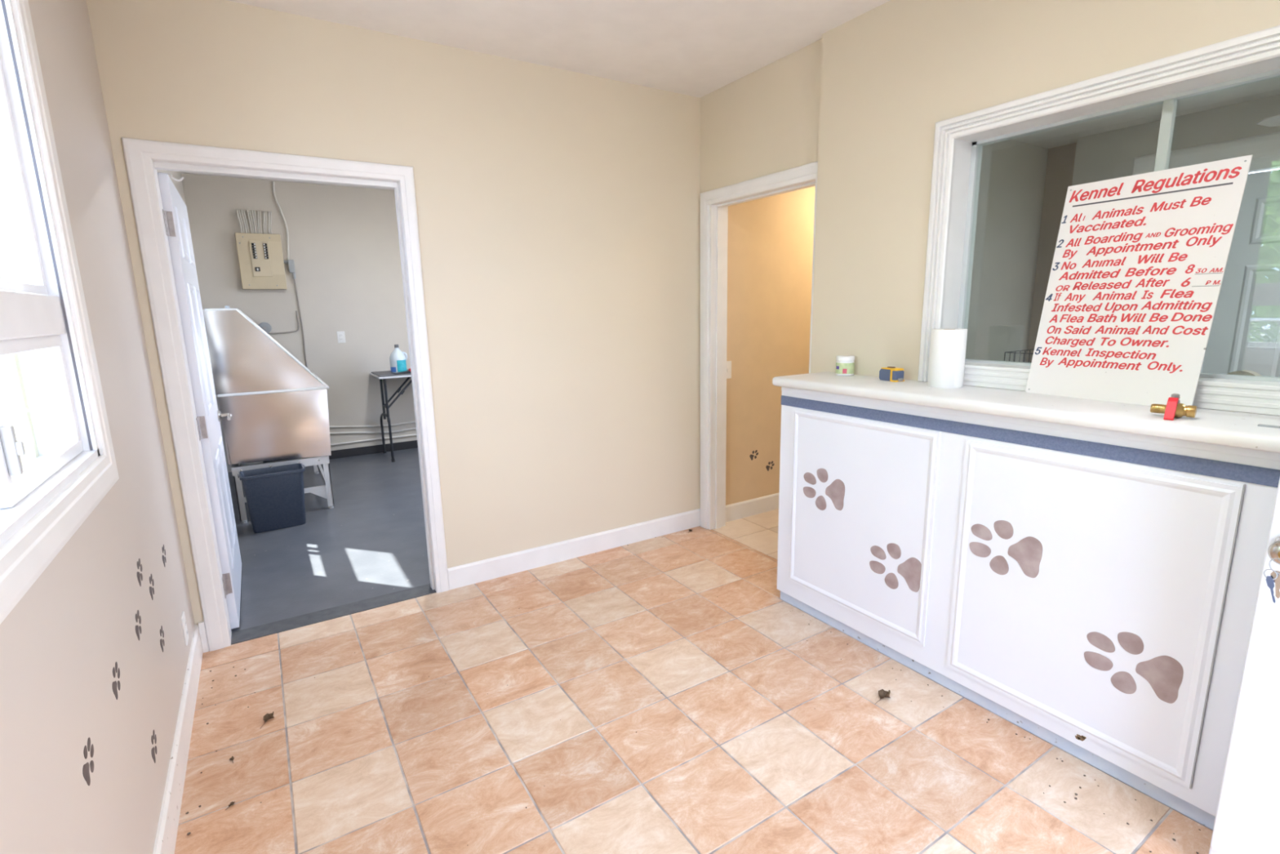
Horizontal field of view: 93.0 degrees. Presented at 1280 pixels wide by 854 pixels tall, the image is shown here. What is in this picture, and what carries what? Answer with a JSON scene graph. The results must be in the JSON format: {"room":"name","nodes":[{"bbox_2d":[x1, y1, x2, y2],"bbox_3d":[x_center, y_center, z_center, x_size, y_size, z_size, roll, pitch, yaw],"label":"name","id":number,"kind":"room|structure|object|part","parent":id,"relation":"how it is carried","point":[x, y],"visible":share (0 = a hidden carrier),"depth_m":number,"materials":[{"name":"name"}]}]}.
{"room":"kennel reception area","nodes":[
{"label":"kennel reception area","id":0,"kind":"room"},
{"bbox_2d":[0,0,195,853],"bbox_3d":[-2.029,-0.311,2.404,0.120,2.686,7.440,-8,13,-31],"label":"wall","id":1,"kind":"structure","parent":0,"point":[61,644],"depth_m":1.58,"materials":[{"name":"paint"}]},
{"bbox_2d":[0,0,119,624],"bbox_3d":[-1.083,-0.407,0.830,0.168,1.380,1.540,-8,13,-31],"label":"window","id":2,"kind":"structure","parent":1,"relation":"in","point":[58,460],"depth_m":1.39,"materials":[{"name":"white paint"}]},
{"bbox_3d":[-1.135,-0.390,0.800,0.045,1.260,1.360,-8,13,-31],"label":"trim","id":3,"kind":"part","parent":2,"relation":"part of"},
{"bbox_3d":[-1.069,-0.594,0.805,0.030,0.785,1.320,-8,13,-31],"label":"fixed sash","id":4,"kind":"part","parent":2,"relation":"part of","materials":[{"name":"plastic"}]},
{"bbox_3d":[-1.255,-0.040,1.256,0.022,0.287,0.540,-8,13,-31],"label":"sliding sash","id":5,"kind":"part","parent":2,"relation":"part of","materials":[{"name":"plastic"}]},
{"bbox_2d":[82,737,93,785],"bbox_3d":[-1.071,0.650,1.180,0.001,0.071,0.089,-8,13,-31],"label":"print","id":6,"kind":"object","parent":1,"relation":"attached to","point":[86,772],"visible":1,"depth_m":1.17,"materials":[{"name":"paint"}]},
{"bbox_2d":[111,661,120,699],"bbox_3d":[-1.231,0.596,1.428,0.001,0.071,0.089,-8,13,-31],"label":"print","id":7,"kind":"object","parent":1,"relation":"attached to","point":[114,683],"visible":1,"depth_m":1.42,"materials":[{"name":"paint"}]},
{"bbox_2d":[135,609,141,640],"bbox_3d":[-1.404,0.555,1.700,0.001,0.071,0.089,-8,13,-31],"label":"print","id":8,"kind":"object","parent":1,"relation":"attached to","point":[137,627],"visible":1,"depth_m":1.69,"materials":[{"name":"paint"}]},
{"bbox_2d":[137,558,142,586],"bbox_3d":[-1.484,0.431,1.801,0.001,0.071,0.089,-8,13,-31],"label":"print","id":9,"kind":"object","parent":1,"relation":"attached to","point":[139,575],"visible":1,"depth_m":1.79,"materials":[{"name":"paint"}]},
{"bbox_2d":[149,573,154,599],"bbox_3d":[-1.554,0.508,1.933,0.001,0.071,0.089,-8,13,-31],"label":"print","id":10,"kind":"object","parent":1,"relation":"attached to","point":[151,590],"visible":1,"depth_m":1.93,"materials":[{"name":"paint"}]},
{"bbox_2d":[151,728,156,762],"bbox_3d":[-1.350,0.887,1.688,0.001,0.071,0.089,-8,13,-31],"label":"print","id":11,"kind":"object","parent":1,"relation":"attached to","point":[153,750],"visible":1,"depth_m":1.68,"materials":[{"name":"paint"}]},
{"bbox_2d":[160,625,164,652],"bbox_3d":[-1.555,0.689,1.977,0.001,0.071,0.089,-8,13,-31],"label":"print","id":12,"kind":"object","parent":1,"relation":"attached to","point":[162,641],"visible":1,"depth_m":1.97,"materials":[{"name":"paint"}]},
{"bbox_2d":[161,544,166,566],"bbox_3d":[-1.723,0.466,2.199,0.001,0.071,0.089,-8,13,-31],"label":"print","id":13,"kind":"object","parent":1,"relation":"attached to","point":[164,560],"visible":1,"depth_m":2.19,"materials":[{"name":"paint"}]},
{"bbox_2d":[152,623,203,853],"bbox_3d":[-0.957,1.215,1.134,0.013,0.135,3.719,-8,13,-31],"label":"baseboard","id":14,"kind":"structure","parent":1,"relation":"attached to","point":[168,823],"depth_m":1.93,"materials":[{"name":"paint"}]},
{"bbox_2d":[181,611,188,645],"bbox_3d":[-1.794,0.794,2.396,0.008,0.115,0.072,-8,13,-31],"label":"wall outlet","id":15,"kind":"object","parent":1,"relation":"attached to","point":[183,617],"visible":1,"depth_m":2.38,"materials":[{"name":"white plastic"}]},
{"bbox_2d":[181,173,417,472],"bbox_3d":[-2.605,-1.087,6.434,3.520,2.686,0.120,-8,13,-31],"label":"wall","id":16,"kind":"structure","parent":0,"point":[344,250],"depth_m":6.00,"materials":[{"name":"grey paint"}]},
{"bbox_2d":[235,209,287,289],"bbox_3d":[-3.518,-1.636,5.622,0.355,0.706,0.103,-8,13,-31],"label":"breaker panel","id":17,"kind":"object","parent":16,"relation":"attached to","point":[260,257],"visible":1,"depth_m":5.60,"materials":[{"name":"beige metal"}]},
{"bbox_3d":[-3.396,-1.578,5.676,0.098,0.300,0.004,-8,13,-31],"label":"directory door","id":18,"kind":"part","parent":17,"relation":"part of","materials":[{"name":"beige metal"}]},
{"bbox_2d":[258,322,271,333],"bbox_3d":[-3.551,-0.937,5.748,0.110,0.110,0.060,-8,13,-31],"label":"junction box","id":19,"kind":"object","parent":16,"relation":"attached to","point":[266,326],"visible":0.77,"depth_m":5.73,"materials":[{"name":"metal"}]},
{"bbox_2d":[272,181,288,259],"bbox_3d":[-3.361,-1.932,5.701,0.083,0.698,0.036,-6,12,-25],"label":"cable","id":20,"kind":"object","parent":16,"relation":"attached to","point":[273,183],"visible":1,"depth_m":5.71,"materials":[{"name":"grey plastic"}]},
{"bbox_2d":[267,311,299,333],"bbox_3d":[-3.442,-1.004,5.829,0.297,0.214,0.020,-9,13,-33],"label":"cable","id":21,"kind":"object","parent":16,"relation":"attached to","point":[297,330],"visible":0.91,"depth_m":5.88,"materials":[{"name":"grey plastic"}]},
{"bbox_2d":[283,259,296,279],"bbox_3d":[-3.338,-1.501,5.785,0.087,0.175,0.055,-8,13,-31],"label":"switch","id":22,"kind":"object","parent":16,"relation":"attached to","point":[291,262],"visible":1,"depth_m":5.77,"materials":[{"name":"grey plastic"}]},
{"bbox_2d":[293,279,307,368],"bbox_3d":[-3.298,-0.725,5.970,0.018,1.480,0.034,5,13,28],"label":"cable","id":23,"kind":"object","parent":16,"relation":"attached to","point":[294,279],"visible":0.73,"depth_m":5.92,"materials":[{"name":"grey plastic"}]},
{"bbox_2d":[262,440,417,462],"bbox_3d":[-2.418,0.181,6.707,2.980,0.085,0.012,-8,13,-31],"label":"baseboard","id":24,"kind":"structure","parent":16,"relation":"attached to","point":[348,452],"depth_m":6.42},
{"bbox_2d":[336,331,345,342],"bbox_3d":[-3.016,-0.906,6.128,0.072,0.115,0.008,-8,13,-31],"label":"wall outlet","id":25,"kind":"object","parent":16,"relation":"attached to","point":[340,335],"visible":1,"depth_m":6.12,"materials":[{"name":"white plastic"}]},
{"bbox_2d":[328,421,415,427],"bbox_3d":[-2.264,-0.103,6.747,2.450,0.080,0.020,-8,13,-31],"label":"pipe","id":26,"kind":"object","parent":16,"relation":"attached to","point":[410,422],"visible":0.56,"depth_m":6.37,"materials":[{"name":"beige plastic"}]},
{"bbox_2d":[329,427,416,434],"bbox_3d":[-2.262,-0.034,6.760,2.451,0.089,0.020,-8,13,-31],"label":"pipe","id":27,"kind":"object","parent":16,"relation":"attached to","point":[411,428],"visible":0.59,"depth_m":6.40,"materials":[{"name":"beige plastic"}]},
{"bbox_2d":[330,433,417,445],"bbox_3d":[-2.260,0.056,6.778,2.450,0.024,0.020,-8,13,-31],"label":"pipe","id":28,"kind":"object","parent":16,"relation":"attached to","point":[409,435],"visible":0.44,"depth_m":6.41,"materials":[{"name":"beige plastic"}]},
{"bbox_2d":[227,447,430,631],"bbox_3d":[-1.620,0.562,5.207,3.520,0.120,3.715,-8,13,-31],"label":"floor","id":29,"kind":"structure","parent":0,"point":[372,543],"depth_m":3.91,"materials":[{"name":"paint"}]},
{"bbox_2d":[202,306,333,523],"bbox_3d":[-2.941,-0.191,4.894,0.695,1.530,1.312,-8,13,-31],"label":"tub","id":30,"kind":"object","parent":29,"relation":"on","point":[278,408],"visible":0.87,"depth_m":4.31,"materials":[{"name":"metal"}]},
{"bbox_3d":[-2.853,0.512,4.340,0.040,0.360,0.040,-8,13,-31],"label":"leg","id":31,"kind":"part","parent":30,"relation":"part of","materials":[{"name":"white metal"}]},
{"bbox_3d":[-2.615,-0.538,4.277,0.665,0.575,0.012,-8,13,-31],"label":"splash panel","id":32,"kind":"part","parent":30,"relation":"part of","materials":[{"name":"metal"}]},
{"bbox_3d":[-2.947,0.184,4.958,0.615,0.060,1.272,-8,13,-31],"label":"frame","id":33,"kind":"part","parent":30,"relation":"part of","materials":[{"name":"white metal"}]},
{"bbox_3d":[-3.033,0.258,5.657,0.040,0.360,0.040,-8,13,-31],"label":"leg","id":34,"kind":"part","parent":30,"relation":"part of","materials":[{"name":"white metal"}]},
{"bbox_3d":[-2.377,0.445,4.633,0.040,0.360,0.040,-8,13,-31],"label":"leg","id":35,"kind":"part","parent":30,"relation":"part of","materials":[{"name":"white metal"}]},
{"bbox_2d":[237,462,306,533],"bbox_3d":[-2.553,0.498,4.259,0.400,0.406,0.222,-9,13,-33],"label":"waste bin","id":36,"kind":"object","parent":29,"relation":"on","point":[274,495],"visible":1,"depth_m":4.19,"materials":[{"name":"blue plastic"}]},
{"bbox_2d":[369,368,411,462],"bbox_3d":[-2.095,-0.182,6.488,1.315,0.868,0.550,-8,13,-31],"label":"folding table","id":37,"kind":"object","parent":29,"relation":"on","point":[384,375],"visible":0.52,"depth_m":6.06,"materials":[{"name":"black metal"}]},
{"bbox_2d":[389,344,407,373],"bbox_3d":[-2.445,-0.690,6.129,0.152,0.281,0.152,1,11,13],"label":"jug","id":38,"kind":"object","parent":37,"relation":"on","point":[397,359],"visible":0.95,"depth_m":6.08,"materials":[{"name":"white plastic"}]},
{"bbox_2d":[393,368,410,374],"bbox_3d":[-2.315,-0.556,6.044,0.260,0.045,0.060,-10,14,-39],"label":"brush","id":39,"kind":"object","parent":37,"relation":"on","point":[409,369],"visible":0.5,"depth_m":6.01,"materials":[{"name":"red plastic"}]},
{"bbox_2d":[86,0,700,625],"bbox_3d":[-0.826,-0.493,3.213,3.040,2.686,0.120,-8,13,-31],"label":"wall","id":40,"kind":"structure","parent":0,"point":[558,211],"depth_m":3.19,"materials":[{"name":"beige paint"}]},
{"bbox_2d":[157,172,241,628],"bbox_3d":[-2.130,-0.110,3.037,0.106,2.028,0.940,-8,13,-31],"label":"door","id":41,"kind":"structure","parent":40,"relation":"in","point":[175,212],"depth_m":2.78,"materials":[{"name":"white paint"}]},
{"bbox_2d":[159,172,183,181],"bbox_3d":[-1.971,-1.038,2.549,0.096,0.054,0.008,-8,13,-31],"label":"hook","id":42,"kind":"object","parent":41,"relation":"hanging from","point":[168,174],"visible":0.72,"depth_m":2.55,"materials":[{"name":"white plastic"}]},
{"bbox_3d":[-2.171,-0.180,3.031,0.047,1.670,0.655,-8,13,-31],"label":"moulded panel","id":43,"kind":"part","parent":41,"relation":"part of","materials":[{"name":"white paint"}]},
{"bbox_3d":[-2.307,-0.060,3.375,0.065,0.064,0.138,-8,13,-31],"label":"handle","id":44,"kind":"part","parent":41,"relation":"part of","materials":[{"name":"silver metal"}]},
{"bbox_2d":[198,621,208,653],"bbox_3d":[-1.929,0.928,2.684,0.021,0.142,0.016,-8,13,-31],"label":"baseboard","id":45,"kind":"structure","parent":40,"relation":"attached to","point":[201,624],"depth_m":2.68,"materials":[{"name":"white paint"}]},
{"bbox_2d":[120,137,448,651],"bbox_3d":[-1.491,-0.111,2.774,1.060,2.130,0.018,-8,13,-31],"label":"trim","id":46,"kind":"structure","parent":40,"relation":"attached to","point":[139,154],"depth_m":2.58,"materials":[{"name":"white paint"}]},
{"bbox_2d":[231,583,436,644],"bbox_3d":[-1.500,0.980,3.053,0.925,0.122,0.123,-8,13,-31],"label":"threshold","id":47,"kind":"object","parent":40,"relation":"attached to","point":[239,636],"depth_m":3.01,"materials":[{"name":"grey metal"}]},
{"bbox_2d":[447,508,700,589],"bbox_3d":[-0.305,0.712,3.686,1.700,0.118,0.014,-8,13,-31],"label":"baseboard","id":48,"kind":"structure","parent":40,"relation":"attached to","point":[467,574],"depth_m":3.60,"materials":[{"name":"white paint"}]},
{"bbox_2d":[180,0,890,190],"bbox_3d":[-0.618,-1.880,3.021,3.520,0.100,7.680,-8,13,-31],"label":"ceiling","id":49,"kind":"structure","parent":0,"point":[696,48],"depth_m":2.72,"materials":[{"name":"paint"}]},
{"bbox_2d":[174,508,1213,853],"bbox_3d":[1.113,1.051,2.429,4.900,0.120,3.720,-8,13,-31],"label":"floor","id":50,"kind":"structure","parent":0,"point":[758,737],"depth_m":2.10,"materials":[{"name":"tile"}]},
{"bbox_2d":[225,801,235,809],"bbox_3d":[-1.244,1.147,1.843,0.015,0.007,0.031,7,14,36],"label":"dead leaf","id":51,"kind":"object","parent":50,"relation":"on","point":[231,802],"visible":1,"depth_m":1.85,"materials":[{"name":"brown plant"}]},
{"bbox_2d":[260,711,274,728],"bbox_3d":[-1.372,1.070,2.225,0.038,0.016,0.076,2,12,18],"label":"dead leaf","id":52,"kind":"object","parent":50,"relation":"on","point":[268,716],"visible":1,"depth_m":2.24,"materials":[{"name":"brown plant"}]},
{"bbox_3d":[-1.368,1.067,2.237,0.038,0.015,0.041,-11,15,-41],"label":"blade","id":53,"kind":"part","parent":52,"relation":"part of","materials":[{"name":"brown plant"}]},
{"bbox_2d":[185,533,1200,853],"bbox_3d":[-0.091,1.050,2.233,2.604,0.005,2.732,-8,13,-31],"label":"crumbs","id":54,"kind":"object","parent":50,"relation":"on","point":[199,806],"visible":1,"depth_m":1.85,"materials":[{"name":"brown food"}]},
{"bbox_2d":[875,688,890,703],"bbox_3d":[0.907,1.010,2.288,0.094,0.020,0.046,-5,12,-21],"label":"dead leaf","id":55,"kind":"object","parent":50,"relation":"on","point":[882,693],"visible":1,"depth_m":2.30,"materials":[{"name":"brown plant"}]},
{"bbox_3d":[0.923,1.009,2.294,0.051,0.019,0.048,-1,11,-2],"label":"blade","id":56,"kind":"part","parent":55,"relation":"part of","materials":[{"name":"brown plant"}]},
{"bbox_2d":[777,386,1279,829],"bbox_3d":[1.512,0.521,1.950,0.310,1.088,2.653,-8,13,-31],"label":"reception counter","id":57,"kind":"object","parent":50,"relation":"on","point":[1093,591],"visible":0.95,"depth_m":1.97,"materials":[{"name":"white paint"}]},
{"bbox_2d":[803,468,844,510],"bbox_3d":[0.823,0.282,2.728,0.001,0.195,0.237,-8,13,-31],"label":"print","id":58,"kind":"object","parent":57,"relation":"attached to","point":[824,489],"depth_m":2.72,"materials":[{"name":"brown paint"}]},
{"bbox_3d":[0.912,0.386,2.605,0.008,0.859,0.724,-8,13,-31],"label":"door panel","id":59,"kind":"part","parent":57,"relation":"part of","materials":[{"name":"white paint"}]},
{"bbox_2d":[869,542,921,591],"bbox_3d":[1.030,0.565,2.456,0.001,0.195,0.237,-8,13,-31],"label":"print","id":60,"kind":"object","parent":57,"relation":"attached to","point":[893,566],"depth_m":2.45,"materials":[{"name":"brown paint"}]},
{"bbox_2d":[968,520,1042,577],"bbox_3d":[1.243,0.414,2.074,0.001,0.195,0.237,-8,13,-31],"label":"print","id":61,"kind":"object","parent":57,"relation":"attached to","point":[998,548],"depth_m":2.07,"materials":[{"name":"brown paint"}]},
{"bbox_2d":[772,371,1279,453],"bbox_3d":[1.479,-0.032,1.836,0.354,0.042,2.669,-8,13,-31],"label":"countertop","id":62,"kind":"structure","parent":57,"relation":"on","point":[1211,426],"depth_m":1.89,"materials":[{"name":"laminate"}]},
{"bbox_2d":[835,355,854,376],"bbox_3d":[0.964,-0.289,2.856,0.084,0.090,0.084,-8,13,-31],"label":"jar","id":63,"kind":"object","parent":62,"relation":"on","point":[845,364],"visible":1,"depth_m":2.82,"materials":[{"name":"white plastic"}]},
{"bbox_3d":[0.964,-0.323,2.850,0.084,0.021,0.084,-8,13,-31],"label":"lid","id":64,"kind":"part","parent":63,"relation":"part of","materials":[{"name":"white plastic"}]},
{"bbox_2d":[879,366,904,382],"bbox_3d":[1.088,-0.230,2.620,0.051,0.060,0.101,-6,12,-24],"label":"box","id":65,"kind":"object","parent":62,"relation":"on","point":[893,374],"visible":1,"depth_m":2.59,"materials":[{"name":"blue"}]},
{"bbox_2d":[927,328,967,388],"bbox_3d":[1.211,-0.272,2.395,0.127,0.225,0.127,-8,13,-31],"label":"paper towel roll","id":66,"kind":"object","parent":62,"relation":"on","point":[948,346],"visible":1,"depth_m":2.35,"materials":[{"name":"paper"}]},
{"bbox_2d":[1025,155,1253,406],"bbox_3d":[1.567,-0.447,1.964,0.130,0.719,0.485,-7,12,-26],"label":"sign","id":67,"kind":"object","parent":62,"relation":"on","point":[1140,261],"visible":1,"depth_m":1.93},
{"bbox_2d":[1150,393,1196,420],"bbox_3d":[1.470,-0.057,1.677,0.087,0.067,0.095,-11,15,-41],"label":"valve","id":68,"kind":"object","parent":62,"relation":"on","point":[1173,408],"visible":1,"depth_m":1.67,"materials":[{"name":"gold metal"}]},
{"bbox_3d":[1.455,-0.050,1.664,0.044,0.058,0.021,-11,15,-41],"label":"lever handle","id":69,"kind":"part","parent":68,"relation":"part of","materials":[{"name":"red plastic"}]},
{"bbox_3d":[1.487,-0.078,1.688,0.024,0.025,0.024,-11,15,-41],"label":"stem","id":70,"kind":"part","parent":68,"relation":"part of","materials":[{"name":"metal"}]},
{"bbox_2d":[1257,423,1279,428],"bbox_3d":[1.686,0.011,1.438,0.018,0.018,0.315,-9,14,-35],"label":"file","id":71,"kind":"object","parent":62,"relation":"on","point":[1259,424],"visible":1,"depth_m":1.54,"materials":[{"name":"white metal"}]},
{"bbox_3d":[1.364,0.014,1.791,0.005,0.026,2.604,-8,13,-31],"label":"rail","id":72,"kind":"part","parent":57,"relation":"part of","materials":[{"name":"blue paint"}]},
{"bbox_2d":[1075,733,1086,741],"bbox_3d":[1.410,0.994,1.943,0.002,0.022,0.031,-8,13,-31],"label":"dead leaf","id":73,"kind":"object","parent":57,"relation":"attached to","point":[1078,737],"depth_m":1.94,"materials":[{"name":"brown plant"}]},
{"bbox_3d":[1.350,0.531,1.926,0.008,0.880,0.717,-8,13,-31],"label":"door panel","id":74,"kind":"part","parent":57,"relation":"part of","materials":[{"name":"white paint"}]},
{"bbox_2d":[1084,631,1183,702],"bbox_3d":[1.453,0.703,1.798,0.001,0.195,0.237,-8,13,-31],"label":"print","id":75,"kind":"object","parent":57,"relation":"attached to","point":[1137,667],"depth_m":1.79,"materials":[{"name":"brown paint"}]},
{"bbox_2d":[725,186,815,505],"bbox_3d":[1.387,-0.693,4.491,2.080,2.500,0.050,-8,13,-31],"label":"wall","id":76,"kind":"structure","parent":0,"point":[770,239],"depth_m":4.14,"materials":[{"name":"beige paint"}]},
{"bbox_2d":[726,360,731,378],"bbox_3d":[0.574,-0.375,3.990,0.072,0.115,0.014,-8,13,-31],"label":"light switch","id":77,"kind":"object","parent":76,"relation":"attached to","point":[728,362],"visible":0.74,"depth_m":4.00,"materials":[{"name":"white plastic"}]},
{"bbox_2d":[725,492,779,522],"bbox_3d":[1.389,0.486,4.670,1.970,0.118,0.013,-8,13,-31],"label":"baseboard","id":78,"kind":"structure","parent":76,"relation":"attached to","point":[738,510],"depth_m":4.30,"materials":[{"name":"white paint"}]},
{"bbox_2d":[749,449,758,460],"bbox_3d":[0.798,0.197,4.246,0.081,0.068,0.001,-8,13,-31],"label":"print","id":79,"kind":"object","parent":76,"relation":"attached to","point":[756,451],"visible":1,"depth_m":4.25,"materials":[{"name":"paint"}]},
{"bbox_2d":[765,461,773,471],"bbox_3d":[0.931,0.280,4.346,0.081,0.068,0.001,-8,13,-31],"label":"print","id":80,"kind":"object","parent":76,"relation":"attached to","point":[767,467],"visible":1,"depth_m":4.34,"materials":[{"name":"paint"}]},
{"bbox_2d":[700,0,1279,415],"bbox_3d":[1.414,-0.372,2.363,0.162,2.686,3.720,-8,13,-31],"label":"wall","id":81,"kind":"structure","parent":0,"point":[896,69],"depth_m":2.60,"materials":[{"name":"beige paint"}]},
{"bbox_2d":[699,161,817,528],"bbox_3d":[0.644,-0.307,3.529,0.018,2.142,0.948,-8,13,-31],"label":"trim","id":82,"kind":"structure","parent":81,"relation":"attached to","point":[807,172],"depth_m":3.72,"materials":[{"name":"white paint"}]},
{"bbox_2d":[708,179,815,529],"bbox_3d":[0.721,-0.282,3.546,0.130,2.082,0.856,-8,13,-31],"label":"trim","id":83,"kind":"structure","parent":81,"relation":"attached to","point":[718,212],"depth_m":3.85,"materials":[{"name":"white paint"}]},
{"bbox_2d":[917,25,1279,415],"bbox_3d":[1.688,-0.584,1.850,0.186,1.024,1.654,-8,13,-31],"label":"window","id":84,"kind":"structure","parent":81,"relation":"in","point":[959,141],"depth_m":2.10,"materials":[{"name":"white paint"}]},
{"bbox_3d":[1.632,-0.113,1.901,0.012,0.082,1.490,-8,13,-31],"label":"sill casing","id":85,"kind":"part","parent":84,"relation":"part of","materials":[{"name":"white paint"}]},
{"bbox_2d":[964,139,1048,362],"bbox_3d":[1.906,-0.544,3.679,2.080,2.500,0.120,-8,13,-31],"label":"wall","id":86,"kind":"structure","parent":0,"point":[1013,172],"depth_m":3.73,"materials":[{"name":"paint"}]},
{"bbox_2d":[1026,142,1076,362],"bbox_3d":[2.781,-0.565,3.983,0.280,2.390,0.300,-8,13,-31],"label":"wall","id":87,"kind":"structure","parent":0,"point":[1060,159],"depth_m":3.84,"materials":[{"name":"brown paint"}]},
{"bbox_2d":[1011,76,1279,148],"bbox_3d":[2.623,-1.506,2.293,2.080,0.110,2.660,-8,13,-31],"label":"ceiling","id":88,"kind":"structure","parent":0,"point":[1068,135],"depth_m":3.13,"materials":[{"name":"paint"}]},
{"bbox_2d":[1256,115,1279,127],"bbox_3d":[2.994,-1.353,2.282,0.834,0.200,0.834,7,13,34],"label":"ceiling fan","id":89,"kind":"object","parent":88,"relation":"hanging from","point":[1274,121],"visible":1,"depth_m":2.78,"materials":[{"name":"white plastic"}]},
{"bbox_2d":[1071,94,1279,186],"bbox_3d":[3.296,-0.346,2.809,0.120,2.390,2.450,-8,13,-31],"label":"wall","id":90,"kind":"structure","parent":0,"point":[1108,155],"depth_m":3.21,"materials":[{"name":"paint"}]},
{"bbox_2d":[1132,131,1279,175],"bbox_3d":[2.997,-0.324,3.168,0.018,2.220,0.940,-8,13,-31],"label":"trim","id":91,"kind":"structure","parent":90,"relation":"attached to","point":[1264,148],"depth_m":3.02,"materials":[{"name":"white paint"}]},
{"bbox_2d":[1200,169,1279,377],"bbox_3d":[3.006,-0.246,3.188,0.101,2.040,0.750,-8,13,-31],"label":"door","id":92,"kind":"structure","parent":90,"relation":"in","point":[1245,332],"depth_m":3.02,"materials":[{"name":"white paint"}]},
{"bbox_3d":[2.672,0.952,2.773,2.080,0.120,2.660,-8,13,-31],"label":"floor","id":93,"kind":"structure","parent":0,"visible":0},
{"bbox_3d":[2.062,0.441,2.247,0.580,1.110,1.950,-8,13,-31],"label":"office desk","id":94,"kind":"object","parent":93,"relation":"on","visible":0},
{"bbox_2d":[1004,349,1034,362],"bbox_3d":[1.805,-0.266,2.656,0.264,0.124,0.284,-8,13,-31],"label":"wire tray","id":95,"kind":"object","parent":94,"relation":"on","point":[1010,352],"visible":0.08,"depth_m":2.72,"materials":[{"name":"black metal"}]},
{"bbox_2d":[1227,369,1262,376],"bbox_3d":[1.980,-0.131,2.000,0.050,0.110,0.110,-8,13,-31],"label":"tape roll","id":96,"kind":"object","parent":94,"relation":"on","point":[1243,372],"visible":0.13,"depth_m":1.98,"materials":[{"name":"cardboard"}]},
{"bbox_3d":[2.100,-0.033,0.557,5.120,2.686,0.120,-8,13,-31],"label":"wall","id":97,"kind":"structure","parent":0,"visible":0},
{"bbox_2d":[1208,478,1279,853],"bbox_3d":[1.671,0.213,0.985,0.112,2.033,0.914,-8,13,-31],"label":"door","id":98,"kind":"structure","parent":97,"relation":"in","point":[1247,820],"depth_m":1.45,"materials":[{"name":"white paint"}]},
{"bbox_2d":[1263,557,1279,603],"bbox_3d":[1.395,0.328,1.333,0.021,0.117,0.038,-8,13,-31],"label":"keys","id":99,"kind":"object","parent":98,"relation":"hanging from","point":[1275,575],"visible":1,"depth_m":1.33,"materials":[{"name":"silver metal"}]},
{"bbox_3d":[1.436,0.276,1.344,0.068,0.062,0.062,-8,13,-31],"label":"knob","id":100,"kind":"part","parent":98,"relation":"part of","materials":[{"name":"gold metal"}]}
]}

